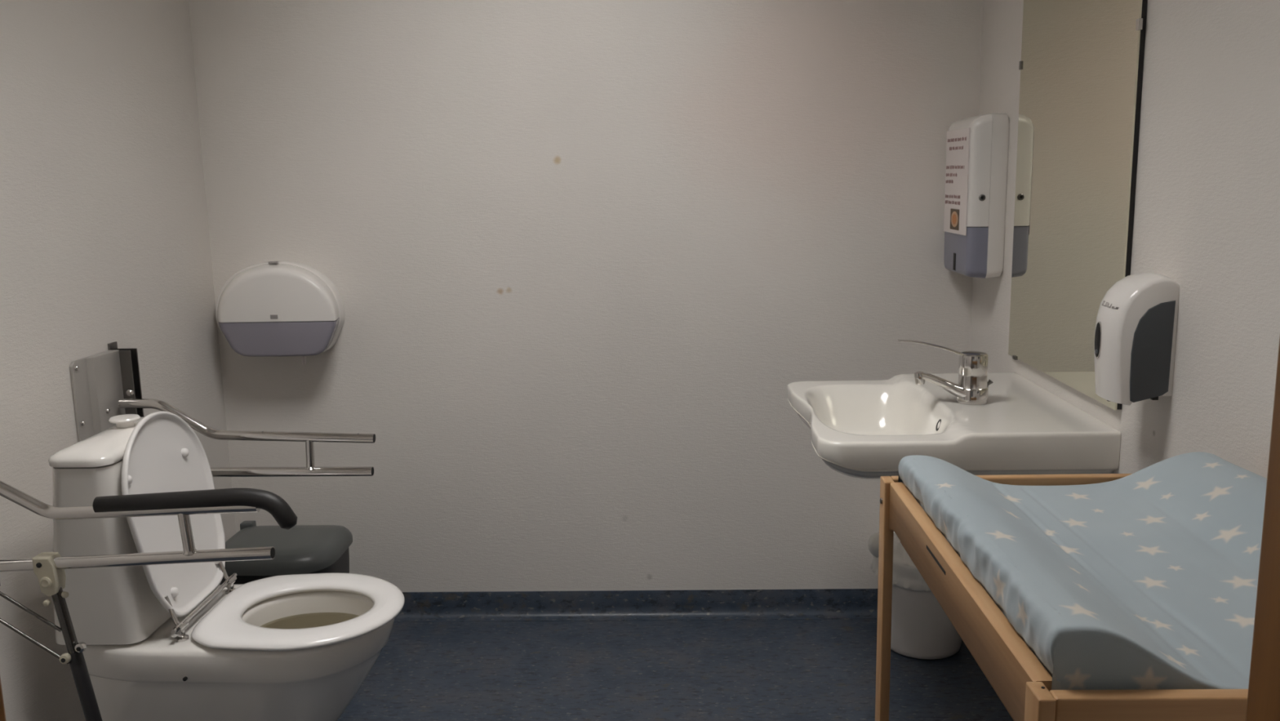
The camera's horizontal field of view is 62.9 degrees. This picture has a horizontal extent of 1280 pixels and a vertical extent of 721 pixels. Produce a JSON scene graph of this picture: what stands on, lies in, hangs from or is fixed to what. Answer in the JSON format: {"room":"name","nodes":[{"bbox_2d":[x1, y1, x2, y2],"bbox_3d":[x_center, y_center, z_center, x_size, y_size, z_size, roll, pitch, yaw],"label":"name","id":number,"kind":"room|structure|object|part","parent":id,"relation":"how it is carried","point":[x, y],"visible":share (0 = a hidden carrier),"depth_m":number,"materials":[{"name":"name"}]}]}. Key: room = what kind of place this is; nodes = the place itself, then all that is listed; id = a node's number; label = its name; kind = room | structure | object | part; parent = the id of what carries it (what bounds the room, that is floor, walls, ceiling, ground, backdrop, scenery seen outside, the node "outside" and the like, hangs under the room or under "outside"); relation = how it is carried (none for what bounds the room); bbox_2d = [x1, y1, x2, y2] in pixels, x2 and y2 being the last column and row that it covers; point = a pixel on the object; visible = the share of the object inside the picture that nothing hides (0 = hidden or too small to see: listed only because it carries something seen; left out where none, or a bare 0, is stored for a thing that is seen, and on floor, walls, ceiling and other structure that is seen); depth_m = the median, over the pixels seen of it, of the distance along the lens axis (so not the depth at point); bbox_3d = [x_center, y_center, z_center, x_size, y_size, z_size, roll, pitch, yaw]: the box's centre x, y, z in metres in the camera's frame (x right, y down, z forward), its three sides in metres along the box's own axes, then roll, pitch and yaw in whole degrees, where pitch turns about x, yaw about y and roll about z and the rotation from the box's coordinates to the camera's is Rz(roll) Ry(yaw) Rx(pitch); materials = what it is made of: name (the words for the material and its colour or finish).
{"room":"public restroom","nodes":[
{"label":"public restroom","id":0,"kind":"room"},
{"bbox_2d":[0,0,235,720],"bbox_3d":[-1.317,-0.217,1.782,0.080,2.500,2.497,-1,10,2],"label":"wall","id":1,"kind":"structure","parent":0,"point":[104,237],"depth_m":2.36,"materials":[{"name":"white paint"}]},
{"bbox_2d":[0,480,297,720],"bbox_3d":[-0.935,0.539,1.893,0.656,0.952,0.200,-1,10,2],"label":"grab rail","id":2,"kind":"object","parent":1,"relation":"attached to","point":[49,567],"visible":1,"depth_m":1.87,"materials":[{"name":"silver metal"}]},
{"bbox_3d":[-1.151,0.429,1.900,0.192,0.136,0.006,-1,10,2],"label":"link rod","id":3,"kind":"part","parent":2,"relation":"part of","materials":[{"name":"silver metal"}]},
{"bbox_3d":[-1.145,0.483,1.901,0.204,0.148,0.006,-1,10,2],"label":"link rod","id":4,"kind":"part","parent":2,"relation":"part of","materials":[{"name":"silver metal"}]},
{"bbox_3d":[-1.047,0.543,1.905,0.019,0.018,0.012,-1,10,2],"label":"link knob","id":5,"kind":"part","parent":2,"relation":"part of","materials":[{"name":"beige plastic"}]},
{"bbox_3d":[-1.021,0.523,1.909,0.019,0.018,0.012,-1,10,2],"label":"link knob","id":6,"kind":"part","parent":2,"relation":"part of","materials":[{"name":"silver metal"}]},
{"bbox_2d":[69,341,375,476],"bbox_3d":[-0.937,0.152,2.425,0.631,0.375,0.200,-1,10,2],"label":"grab rail","id":7,"kind":"object","parent":1,"relation":"attached to","point":[106,384],"visible":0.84,"depth_m":2.44,"materials":[{"name":"silver metal"}]},
{"bbox_3d":[-1.241,0.167,2.419,0.025,0.360,0.167,-1,10,2],"label":"wall plate","id":8,"kind":"part","parent":7,"relation":"part of","materials":[{"name":"silver metal"}]},
{"bbox_2d":[188,0,982,591],"bbox_3d":[-0.149,-0.457,3.018,2.353,2.500,0.080,-1,10,2],"label":"wall","id":9,"kind":"structure","parent":0,"point":[584,258],"depth_m":3.00,"materials":[{"name":"white paint"}]},
{"bbox_2d":[215,261,345,364],"bbox_3d":[-1.039,-0.132,2.990,0.374,0.299,0.132,-1,10,2],"label":"dispenser","id":10,"kind":"object","parent":9,"relation":"attached to","point":[270,308],"visible":1,"depth_m":2.93,"materials":[{"name":"white plastic"}]},
{"bbox_2d":[394,588,877,622],"bbox_3d":[-0.128,0.744,3.172,2.193,0.084,0.034,-1,10,2],"label":"baseboard","id":11,"kind":"structure","parent":9,"relation":"attached to","point":[798,603],"depth_m":3.18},
{"bbox_2d":[337,618,1013,720],"bbox_3d":[-0.179,1.187,1.133,2.193,0.080,4.207,-1,10,2],"label":"floor","id":12,"kind":"structure","parent":0,"point":[806,669],"depth_m":2.81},
{"bbox_2d":[48,411,404,720],"bbox_3d":[-0.834,0.529,2.214,0.670,0.858,0.389,-1,10,2],"label":"toilet","id":13,"kind":"object","parent":12,"relation":"on","point":[163,642],"visible":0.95,"depth_m":2.08,"materials":[{"name":"white ceramic"}]},
{"bbox_3d":[-1.071,0.158,2.154,0.126,0.038,0.342,-1,10,2],"label":"cistern lid","id":14,"kind":"part","parent":13,"relation":"part of","materials":[{"name":"white ceramic"}]},
{"bbox_3d":[-0.967,0.309,2.182,0.080,0.408,0.352,-1,10,2],"label":"seat lid","id":15,"kind":"part","parent":13,"relation":"part of","materials":[{"name":"white plastic"}]},
{"bbox_3d":[-0.918,0.542,2.094,0.026,0.034,0.026,-1,10,2],"label":"hinge post","id":16,"kind":"part","parent":13,"relation":"part of","materials":[{"name":"silver metal"}]},
{"bbox_3d":[-0.917,0.510,2.212,0.010,0.009,0.300,-1,10,2],"label":"hinge rod","id":17,"kind":"part","parent":13,"relation":"part of","materials":[{"name":"silver metal"}]},
{"bbox_3d":[-0.912,0.500,2.330,0.026,0.034,0.026,-1,10,2],"label":"hinge post","id":18,"kind":"part","parent":13,"relation":"part of","materials":[{"name":"silver metal"}]},
{"bbox_3d":[-0.840,0.744,2.252,0.647,0.422,0.366,-1,10,2],"label":"bowl","id":19,"kind":"part","parent":13,"relation":"part of","materials":[{"name":"white ceramic"}]},
{"bbox_3d":[-0.703,0.522,2.208,0.404,0.018,0.384,-1,10,2],"label":"seat","id":20,"kind":"part","parent":13,"relation":"part of","materials":[{"name":"white plastic"}]},
{"bbox_3d":[-0.699,0.687,2.238,0.291,0.218,0.260,-1,10,2],"label":"bowl interior","id":21,"kind":"part","parent":13,"relation":"part of","materials":[{"name":"ceramic"}]},
{"bbox_2d":[219,520,352,584],"bbox_3d":[-0.944,0.665,2.769,0.322,0.398,0.332,-1,10,2],"label":"pedal bin","id":22,"kind":"object","parent":12,"relation":"on","point":[299,548],"visible":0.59,"depth_m":2.71,"materials":[{"name":"black plastic"}]},
{"bbox_2d":[867,531,961,659],"bbox_3d":[0.797,0.635,2.936,0.292,0.338,0.289,3,11,23],"label":"waste bin","id":23,"kind":"object","parent":12,"relation":"on","point":[921,628],"visible":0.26,"depth_m":2.85,"materials":[{"name":"white plastic"}]},
{"bbox_2d":[875,473,1248,720],"bbox_3d":[0.626,0.657,1.309,0.535,0.870,0.685,-1,10,2],"label":"table","id":24,"kind":"object","parent":12,"relation":"on","point":[1019,678],"visible":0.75,"depth_m":1.10,"materials":[{"name":"brown wood"}]},
{"bbox_3d":[0.377,0.605,1.636,0.015,0.870,0.035,-1,10,2],"label":"leg","id":25,"kind":"part","parent":24,"relation":"part of","materials":[{"name":"brown wood"}]},
{"bbox_3d":[0.372,0.270,1.247,0.020,0.074,0.615,-1,10,2],"label":"rail","id":26,"kind":"part","parent":24,"relation":"part of","materials":[{"name":"brown wood"}]},
{"bbox_3d":[0.628,0.206,1.567,0.502,0.070,0.018,-1,10,2],"label":"rail","id":27,"kind":"part","parent":24,"relation":"part of","materials":[{"name":"brown wood"}]},
{"bbox_3d":[0.361,0.718,0.996,0.015,0.870,0.035,-1,10,2],"label":"leg","id":28,"kind":"part","parent":24,"relation":"part of","materials":[{"name":"brown wood"}]},
{"bbox_2d":[897,451,1266,689],"bbox_3d":[0.615,0.245,1.237,0.485,0.138,0.631,-1,10,2],"label":"mat","id":29,"kind":"object","parent":24,"relation":"on","point":[1147,578],"visible":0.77,"depth_m":1.19,"materials":[{"name":"fabric"}]},
{"bbox_3d":[0.611,0.322,0.912,0.502,0.070,0.018,-1,10,2],"label":"rail","id":30,"kind":"part","parent":24,"relation":"part of","materials":[{"name":"brown wood"}]},
{"bbox_2d":[969,0,1279,478],"bbox_3d":[0.955,-0.248,1.718,0.080,2.500,2.497,-1,10,2],"label":"wall","id":31,"kind":"structure","parent":0,"point":[1206,213],"depth_m":1.71,"materials":[{"name":"white paint"}]},
{"bbox_2d":[786,372,1120,479],"bbox_3d":[0.650,0.249,2.362,0.576,0.328,0.627,-1,10,2],"label":"washbasin","id":32,"kind":"object","parent":31,"relation":"attached to","point":[864,429],"visible":0.92,"depth_m":2.11,"materials":[{"name":"ceramic"}]},
{"bbox_2d":[897,339,993,404],"bbox_3d":[0.671,0.022,2.293,0.210,0.141,0.067,-1,10,2],"label":"mixer tap","id":33,"kind":"object","parent":32,"relation":"on","point":[971,388],"visible":1,"depth_m":2.27,"materials":[{"name":"silver metal"}]},
{"bbox_3d":[0.639,-0.026,2.285,0.146,0.041,0.032,-1,10,2],"label":"lever","id":34,"kind":"part","parent":33,"relation":"part of","materials":[{"name":"silver metal"}]},
{"bbox_3d":[0.673,0.058,2.299,0.114,0.066,0.060,-1,10,2],"label":"spout","id":35,"kind":"part","parent":33,"relation":"part of","materials":[{"name":"silver metal"}]},
{"bbox_3d":[0.768,0.065,2.304,0.017,0.049,0.011,-1,10,2],"label":"pop rod","id":36,"kind":"part","parent":33,"relation":"part of","materials":[{"name":"silver metal"}]},
{"bbox_2d":[943,113,1009,278],"bbox_3d":[0.893,-0.440,2.804,0.098,0.422,0.260,-1,10,2],"label":"dispenser","id":37,"kind":"object","parent":31,"relation":"attached to","point":[977,146],"visible":1,"depth_m":2.70,"materials":[{"name":"white plastic"}]},
{"bbox_2d":[950,208,959,230],"bbox_3d":[0.846,-0.379,2.814,0.001,0.055,0.085,-1,10,2],"label":"picture","id":38,"kind":"object","parent":37,"relation":"attached to","point":[954,212],"depth_m":2.81,"materials":[{"name":"brown"}]},
{"bbox_2d":[945,136,966,204],"bbox_3d":[0.844,-0.506,2.800,0.001,0.176,0.187,-1,10,2],"label":"print","id":39,"kind":"object","parent":37,"relation":"attached to","point":[956,146],"depth_m":2.79,"materials":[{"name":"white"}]},
{"bbox_2d":[1008,0,1147,409],"bbox_3d":[0.916,-0.499,2.230,0.017,1.103,0.649,-1,10,2],"label":"mirror","id":40,"kind":"object","parent":31,"relation":"attached to","point":[1081,66],"visible":1,"depth_m":2.21,"materials":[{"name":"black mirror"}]},
{"bbox_2d":[1093,272,1179,404],"bbox_3d":[0.866,-0.040,1.848,0.110,0.228,0.108,-1,10,2],"label":"soap dispenser","id":41,"kind":"object","parent":31,"relation":"attached to","point":[1136,322],"visible":1,"depth_m":1.80,"materials":[{"name":"white plastic"}]},
{"bbox_3d":[0.879,-0.015,1.800,0.069,0.177,0.006,-1,10,2],"label":"panel","id":42,"kind":"part","parent":41,"relation":"part of","materials":[{"name":"grey plastic"}]},
{"bbox_3d":[-0.212,-0.022,0.565,2.193,2.500,0.090,-1,10,2],"label":"wall","id":43,"kind":"structure","parent":0,"visible":0},
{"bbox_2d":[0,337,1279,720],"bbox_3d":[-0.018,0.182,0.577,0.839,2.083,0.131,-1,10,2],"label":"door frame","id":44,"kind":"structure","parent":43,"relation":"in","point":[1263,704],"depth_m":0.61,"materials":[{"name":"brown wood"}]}
]}

